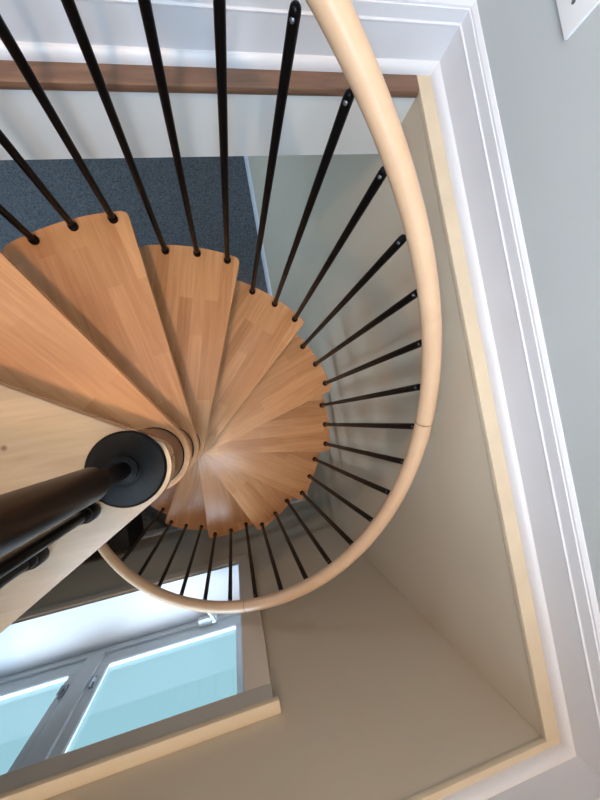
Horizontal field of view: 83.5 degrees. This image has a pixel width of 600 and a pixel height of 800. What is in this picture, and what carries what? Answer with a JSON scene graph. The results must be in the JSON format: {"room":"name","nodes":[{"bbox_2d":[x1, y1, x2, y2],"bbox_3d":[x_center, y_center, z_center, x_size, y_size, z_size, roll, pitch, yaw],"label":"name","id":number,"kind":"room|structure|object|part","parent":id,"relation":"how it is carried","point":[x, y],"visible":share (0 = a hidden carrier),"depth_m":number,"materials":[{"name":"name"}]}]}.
{"room":"spiral staircase","nodes":[
{"label":"spiral staircase","id":0,"kind":"room"},
{"bbox_2d":[0,156,293,531],"bbox_3d":[-2.072,-0.712,2.793,3.977,0.100,4.458,-10,88,-12],"label":"floor","id":1,"kind":"structure","parent":0,"point":[63,178],"depth_m":2.96,"materials":[{"name":"carpet"}]},
{"bbox_2d":[86,514,143,559],"bbox_3d":[-1.450,0.957,2.542,0.390,0.420,0.290,-10,88,-12],"label":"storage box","id":2,"kind":"object","parent":1,"relation":"on","point":[126,539],"visible":0.31,"depth_m":2.37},
{"bbox_3d":[-1.413,0.945,2.356,0.390,0.040,0.290,-10,88,-12],"label":"lid","id":3,"kind":"part","parent":2,"relation":"part of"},
{"bbox_2d":[0,0,441,632],"bbox_3d":[-0.451,0.163,1.238,1.407,3.466,1.344,-10,88,-12],"label":"spiral staircase","id":4,"kind":"structure","parent":1,"relation":"on","point":[133,378],"depth_m":0.85,"materials":[{"name":"brown wood"}]},
{"bbox_3d":[-0.166,0.073,-0.022,0.042,0.876,0.042,-10,88,-12],"label":"newel post","id":5,"kind":"part","parent":4,"relation":"part of","materials":[{"name":"black metal"}]},
{"bbox_2d":[145,427,184,480],"bbox_3d":[-0.316,0.123,0.725,0.128,0.005,0.128,-10,88,-12],"label":"washer","id":6,"kind":"object","parent":4,"relation":"in","point":[173,431],"depth_m":0.74,"materials":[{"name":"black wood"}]},
{"bbox_2d":[179,428,193,459],"bbox_3d":[-0.353,0.135,0.910,0.128,0.005,0.128,-10,88,-12],"label":"washer","id":7,"kind":"object","parent":4,"relation":"in","point":[189,432],"depth_m":0.92,"materials":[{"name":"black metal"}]},
{"bbox_2d":[0,89,414,159],"bbox_3d":[-1.639,-0.950,0.491,3.707,0.166,4.038,-10,88,-12],"label":"wall","id":8,"kind":"structure","parent":0,"point":[308,121],"depth_m":0.74,"materials":[{"name":"white paint"}]},
{"bbox_2d":[27,500,541,799],"bbox_3d":[-1.476,1.256,1.508,3.707,2.394,0.300,-10,88,-12],"label":"wall","id":9,"kind":"structure","parent":0,"point":[376,703],"depth_m":0.88,"materials":[{"name":"paint"}]},
{"bbox_2d":[0,554,280,799],"bbox_3d":[-0.957,1.131,1.250,1.705,1.099,0.323,-10,88,-12],"label":"window","id":10,"kind":"structure","parent":9,"relation":"in","point":[76,642],"depth_m":1.54,"materials":[{"name":"beige paint"}]},
{"bbox_3d":[-1.287,1.311,1.163,0.691,0.845,0.022,-10,88,-12],"label":"sash","id":11,"kind":"part","parent":10,"relation":"part of","materials":[{"name":"white plastic"}]},
{"bbox_3d":[-1.048,1.171,1.704,1.523,0.020,0.283,-10,88,-12],"label":"sill","id":12,"kind":"part","parent":10,"relation":"part of","materials":[{"name":"white paint"}]},
{"bbox_3d":[-0.938,1.246,1.248,1.511,0.905,0.036,-10,88,-12],"label":"frame","id":13,"kind":"part","parent":10,"relation":"part of","materials":[{"name":"white plastic"}]},
{"bbox_3d":[-0.885,0.963,0.770,1.675,0.076,0.024,-10,88,-12],"label":"head casing","id":14,"kind":"part","parent":10,"relation":"part of","materials":[{"name":"beige paint"}]},
{"bbox_3d":[-0.554,1.185,1.319,0.675,0.845,0.022,-10,88,-12],"label":"sash","id":15,"kind":"part","parent":10,"relation":"part of","materials":[{"name":"white plastic"}]},
{"bbox_3d":[-0.484,1.123,1.749,0.095,0.060,0.099,-10,88,-12],"label":"crank handle","id":16,"kind":"part","parent":10,"relation":"part of","materials":[{"name":"silver metal"}]},
{"bbox_3d":[-0.207,0.865,1.402,0.076,0.981,0.018,-10,88,-12],"label":"casing","id":17,"kind":"part","parent":10,"relation":"part of","materials":[{"name":"beige paint"}]},
{"bbox_2d":[142,497,305,538],"bbox_3d":[-1.727,1.175,2.621,3.707,0.128,0.014,-10,88,-12],"label":"baseboard","id":18,"kind":"structure","parent":9,"relation":"attached to","point":[294,500],"depth_m":2.73,"materials":[{"name":"white paint"}]},
{"bbox_2d":[404,737,560,799],"bbox_3d":[-0.143,0.856,0.574,1.498,0.012,0.040,-10,88,-12],"label":"trim","id":19,"kind":"structure","parent":9,"relation":"on","point":[450,786],"depth_m":0.68,"materials":[{"name":"beige wood"}]},
{"bbox_2d":[248,95,541,735],"bbox_3d":[-0.028,-1.040,1.952,0.030,2.394,4.338,-10,88,-12],"label":"wall","id":20,"kind":"structure","parent":0,"point":[443,549],"depth_m":1.07,"materials":[{"name":"paint"}]},
{"bbox_2d":[0,60,418,97],"bbox_3d":[-1.526,-0.412,0.383,3.703,0.019,0.060,-10,88,-12],"label":"trim","id":21,"kind":"structure","parent":20,"relation":"attached to","point":[53,76],"depth_m":0.65,"materials":[{"name":"brown wood"}]},
{"bbox_2d":[244,156,307,495],"bbox_3d":[-0.298,-1.111,3.060,0.014,0.128,4.038,-10,88,-12],"label":"baseboard","id":22,"kind":"structure","parent":20,"relation":"attached to","point":[245,157],"depth_m":3.04,"materials":[{"name":"white paint"}]},
{"bbox_2d":[416,75,558,741],"bbox_3d":[0.416,-0.019,0.744,0.058,0.012,1.500,-10,88,-12],"label":"trim","id":23,"kind":"structure","parent":20,"relation":"on","point":[546,716],"depth_m":0.73,"materials":[{"name":"beige wood"}]},
{"bbox_2d":[476,0,599,611],"bbox_3d":[0.723,-0.087,-0.318,0.120,2.495,1.778,-10,88,-12],"label":"wall","id":24,"kind":"structure","parent":0,"point":[547,85],"depth_m":0.57,"materials":[{"name":"paint"}]},
{"bbox_2d":[430,61,575,755],"bbox_3d":[0.433,-0.003,0.730,0.013,0.020,1.538,-10,88,-12],"label":"trim","id":25,"kind":"structure","parent":24,"relation":"attached to","point":[547,642],"depth_m":0.73,"materials":[{"name":"white paint"}]},
{"bbox_2d":[440,0,599,778],"bbox_3d":[0.455,-0.009,0.682,0.013,0.123,1.538,-10,88,-12],"label":"baseboard","id":26,"kind":"structure","parent":24,"relation":"attached to","point":[543,460],"depth_m":0.66,"materials":[{"name":"white paint"}]},
{"bbox_2d":[556,0,599,39],"bbox_3d":[0.403,-0.583,0.454,0.016,0.115,0.072,-10,88,-12],"label":"wall plate","id":27,"kind":"object","parent":24,"relation":"attached to","point":[572,13],"visible":1,"depth_m":0.49,"materials":[{"name":"white plastic"}]},
{"bbox_3d":[-1.281,-0.586,-0.764,3.763,2.345,0.120,-10,88,-12],"label":"wall","id":28,"kind":"structure","parent":0,"visible":0},
{"bbox_2d":[0,41,438,75],"bbox_3d":[-1.496,-0.433,0.370,3.763,0.020,0.013,-10,88,-12],"label":"trim","id":29,"kind":"structure","parent":28,"relation":"attached to","point":[32,51],"depth_m":0.64,"materials":[{"name":"white paint"}]},
{"bbox_2d":[0,0,474,60],"bbox_3d":[-1.488,-0.449,0.321,3.763,0.123,0.013,-10,88,-12],"label":"baseboard","id":30,"kind":"structure","parent":28,"relation":"attached to","point":[394,29],"depth_m":0.61,"materials":[{"name":"white paint"}]},
{"bbox_3d":[-0.990,1.046,-0.814,3.763,2.345,0.120,-10,88,-12],"label":"wall","id":31,"kind":"structure","parent":0,"visible":0},
{"bbox_2d":[440,743,575,799],"bbox_3d":[-0.140,0.856,0.558,1.498,0.020,0.013,-10,88,-12],"label":"trim","id":32,"kind":"structure","parent":31,"relation":"attached to","point":[522,771],"depth_m":0.68,"materials":[{"name":"white paint"}]},
{"bbox_2d":[486,756,599,799],"bbox_3d":[-0.128,0.865,0.507,1.498,0.123,0.013,-10,88,-12],"label":"baseboard","id":33,"kind":"structure","parent":31,"relation":"attached to","point":[571,779],"depth_m":0.66,"materials":[{"name":"white paint"}]}
]}

